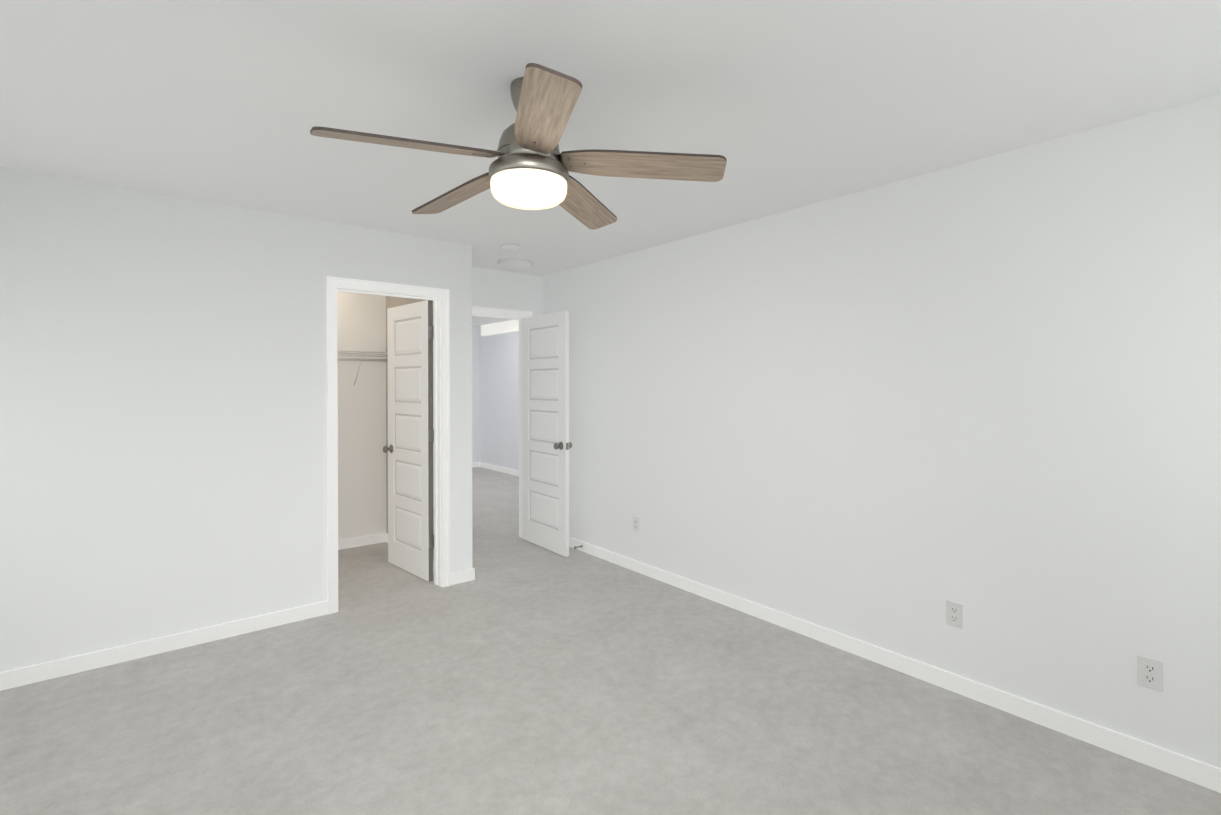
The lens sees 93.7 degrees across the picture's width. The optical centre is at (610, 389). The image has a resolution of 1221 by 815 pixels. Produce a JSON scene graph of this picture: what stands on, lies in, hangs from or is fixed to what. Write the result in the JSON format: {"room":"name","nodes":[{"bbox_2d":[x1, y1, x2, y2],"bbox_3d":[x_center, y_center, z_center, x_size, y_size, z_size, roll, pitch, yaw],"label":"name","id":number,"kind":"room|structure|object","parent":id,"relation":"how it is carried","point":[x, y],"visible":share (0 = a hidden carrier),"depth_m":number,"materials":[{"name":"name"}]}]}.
{"room":"empty bedroom","nodes":[
{"label":"empty bedroom","id":0,"kind":"room"},
{"bbox_2d":[0,167,471,672],"bbox_3d":[-2.185,0.180,3.291,2.943,2.440,0.120,0,1,-39],"label":"wall","id":1,"kind":"structure","parent":0,"point":[163,415],"depth_m":3.06,"materials":[{"name":"paint"}]},
{"bbox_2d":[0,601,327,690],"bbox_3d":[-2.462,1.363,2.987,1.818,0.080,0.013,0,1,-39],"label":"baseboard","id":2,"kind":"structure","parent":1,"relation":"attached to","point":[80,663],"depth_m":3.02,"materials":[{"name":"white paint"}]},
{"bbox_2d":[326,276,449,613],"bbox_3d":[-1.495,0.347,3.859,0.794,2.097,0.164,0,1,-39],"label":"trim","id":3,"kind":"structure","parent":1,"relation":"attached to","point":[439,298],"depth_m":4.00,"materials":[{"name":"white paint"}]},
{"bbox_2d":[383,300,433,581],"bbox_3d":[-1.534,0.370,4.315,0.174,2.019,0.695,0,1,-39],"label":"closet door","id":4,"kind":"structure","parent":1,"relation":"in","point":[410,338],"depth_m":4.29,"materials":[{"name":"white paint"}]},
{"bbox_2d":[452,567,474,581],"bbox_3d":[-1.215,1.351,4.457,0.027,0.080,0.705,0,1,-39],"label":"baseboard","id":5,"kind":"structure","parent":1,"relation":"attached to","point":[468,575],"depth_m":4.15,"materials":[{"name":"white paint"}]},
{"bbox_2d":[337,291,386,539],"bbox_3d":[-2.815,0.169,4.639,1.920,2.440,0.120,0,1,-39],"label":"wall","id":6,"kind":"structure","parent":0,"point":[361,326],"depth_m":5.06,"materials":[{"name":"white paint"}]},
{"bbox_2d":[338,533,383,549],"bbox_3d":[-2.728,1.349,4.634,1.796,0.080,0.013,0,1,-39],"label":"baseboard","id":7,"kind":"structure","parent":6,"relation":"attached to","point":[376,538],"depth_m":5.05,"materials":[{"name":"white paint"}]},
{"bbox_2d":[337,350,387,385],"bbox_3d":[-2.632,-0.171,4.503,1.794,0.286,0.310,0,1,-39],"label":"closet shelf","id":8,"kind":"object","parent":6,"relation":"attached to","point":[361,359],"visible":0.19,"depth_m":4.82,"materials":[{"name":"silver metal"}]},
{"bbox_2d":[386,296,433,560],"bbox_3d":[-1.617,0.169,4.689,0.004,2.440,1.322,0,1,-39],"label":"wall","id":9,"kind":"structure","parent":0,"point":[391,302],"depth_m":5.17,"materials":[{"name":"white paint"}]},
{"bbox_2d":[384,533,433,572],"bbox_3d":[-1.623,1.349,4.694,0.013,0.080,1.282,0,1,-39],"label":"baseboard","id":10,"kind":"structure","parent":9,"relation":"attached to","point":[385,534],"depth_m":5.17,"materials":[{"name":"white paint"}]},
{"bbox_2d":[472,326,479,462],"bbox_3d":[-3.393,0.133,9.080,2.820,2.440,0.120,0,1,-39],"label":"wall","id":11,"kind":"structure","parent":0,"point":[475,394],"depth_m":9.88,"materials":[{"name":"white paint"}]},
{"bbox_2d":[472,462,479,467],"bbox_3d":[-3.319,1.313,9.063,2.660,0.080,0.013,0,1,-39],"label":"baseboard","id":12,"kind":"structure","parent":11,"relation":"attached to","point":[477,464],"depth_m":9.88,"materials":[{"name":"white paint"}]},
{"bbox_2d":[480,326,518,470],"bbox_3d":[-0.851,0.139,8.300,0.120,2.440,4.550,0,1,-39],"label":"wall","id":13,"kind":"structure","parent":0,"point":[499,400],"depth_m":9.38,"materials":[{"name":"white paint"}]},
{"bbox_2d":[480,462,518,475],"bbox_3d":[-0.865,1.320,8.221,0.013,0.080,4.430,0,1,-39],"label":"baseboard","id":14,"kind":"structure","parent":13,"relation":"attached to","point":[501,469],"depth_m":9.35,"materials":[{"name":"white paint"}]},
{"bbox_2d":[481,320,518,335],"bbox_3d":[-0.998,-0.992,8.351,0.030,0.180,3.830,0,1,-39],"label":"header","id":15,"kind":"object","parent":13,"relation":"attached to","point":[501,327],"visible":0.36,"depth_m":9.29,"materials":[{"name":"white paint"}]},
{"bbox_2d":[472,267,542,315],"bbox_3d":[-1.079,0.165,5.093,1.053,2.440,0.120,0,1,-39],"label":"wall","id":16,"kind":"structure","parent":0,"point":[497,289],"depth_m":5.13,"materials":[{"name":"paint"}]},
{"bbox_2d":[472,306,532,538],"bbox_3d":[-1.091,0.337,5.085,0.834,2.097,0.164,0,1,-39],"label":"trim","id":17,"kind":"structure","parent":16,"relation":"attached to","point":[497,313],"depth_m":5.29,"materials":[{"name":"white paint"}]},
{"bbox_2d":[522,311,571,556],"bbox_3d":[-0.587,0.365,4.982,0.163,2.019,0.739,0,1,-39],"label":"entry door","id":18,"kind":"structure","parent":16,"relation":"in","point":[547,444],"depth_m":4.92,"materials":[{"name":"white paint"}]},
{"bbox_2d":[0,467,1220,814],"bbox_3d":[-1.315,1.441,4.445,5.740,0.100,9.940,0,1,-39],"label":"floor","id":19,"kind":"structure","parent":0,"point":[518,675],"depth_m":2.42,"materials":[{"name":"carpet"}]},
{"bbox_2d":[0,0,1220,325],"bbox_3d":[-1.315,-1.099,4.424,5.740,0.100,9.940,0,1,-39],"label":"ceiling","id":20,"kind":"structure","parent":0,"point":[780,106],"depth_m":1.99,"materials":[{"name":"white paint"}]},
{"bbox_2d":[502,244,519,251],"bbox_3d":[-0.728,-1.027,4.182,0.132,0.040,0.132,0,1,-39],"label":"smoke detector","id":21,"kind":"object","parent":20,"relation":"attached to","point":[510,247],"visible":1,"depth_m":4.14,"materials":[{"name":"white plastic"}]},
{"bbox_2d":[498,259,532,269],"bbox_3d":[-0.786,-1.027,4.742,0.284,0.050,0.284,0,1,-39],"label":"lamp","id":22,"kind":"object","parent":20,"relation":"attached to","point":[517,264],"visible":0.98,"depth_m":4.66,"materials":[{"name":"white plastic"}]},
{"bbox_2d":[310,63,726,229],"bbox_3d":[-0.312,-0.829,1.947,1.259,0.399,1.266,0,1,-39],"label":"ceiling fan","id":23,"kind":"object","parent":20,"relation":"hanging from","point":[531,166],"visible":1,"depth_m":1.86,"materials":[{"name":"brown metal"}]},
{"bbox_2d":[543,95,1220,768],"bbox_3d":[1.045,0.179,3.428,0.120,2.440,5.390,0,1,-39],"label":"wall","id":24,"kind":"structure","parent":0,"point":[895,417],"depth_m":2.64,"materials":[{"name":"paint"}]},
{"bbox_2d":[633,516,638,531],"bbox_3d":[0.194,1.031,4.372,0.007,0.115,0.072,0,1,-39],"label":"electrical outlet","id":25,"kind":"object","parent":24,"relation":"attached to","point":[635,524],"visible":1,"depth_m":4.37,"materials":[{"name":"white plastic"}]},
{"bbox_2d":[569,537,1220,792],"bbox_3d":[0.985,1.359,3.388,0.036,0.080,5.150,0,1,-39],"label":"baseboard","id":26,"kind":"structure","parent":24,"relation":"attached to","point":[1208,776],"depth_m":2.63,"materials":[{"name":"white paint"}]},
{"bbox_2d":[946,599,962,628],"bbox_3d":[1.598,1.045,2.660,0.007,0.115,0.072,0,1,-39],"label":"electrical outlet","id":27,"kind":"object","parent":24,"relation":"attached to","point":[954,613],"visible":1,"depth_m":2.66,"materials":[{"name":"white plastic"}]},
{"bbox_2d":[1137,654,1163,691],"bbox_3d":[2.021,1.065,2.144,0.007,0.115,0.072,0,1,-39],"label":"electrical outlet","id":28,"kind":"object","parent":24,"relation":"attached to","point":[1150,673],"visible":1,"depth_m":2.14,"materials":[{"name":"white plastic"}]}
]}

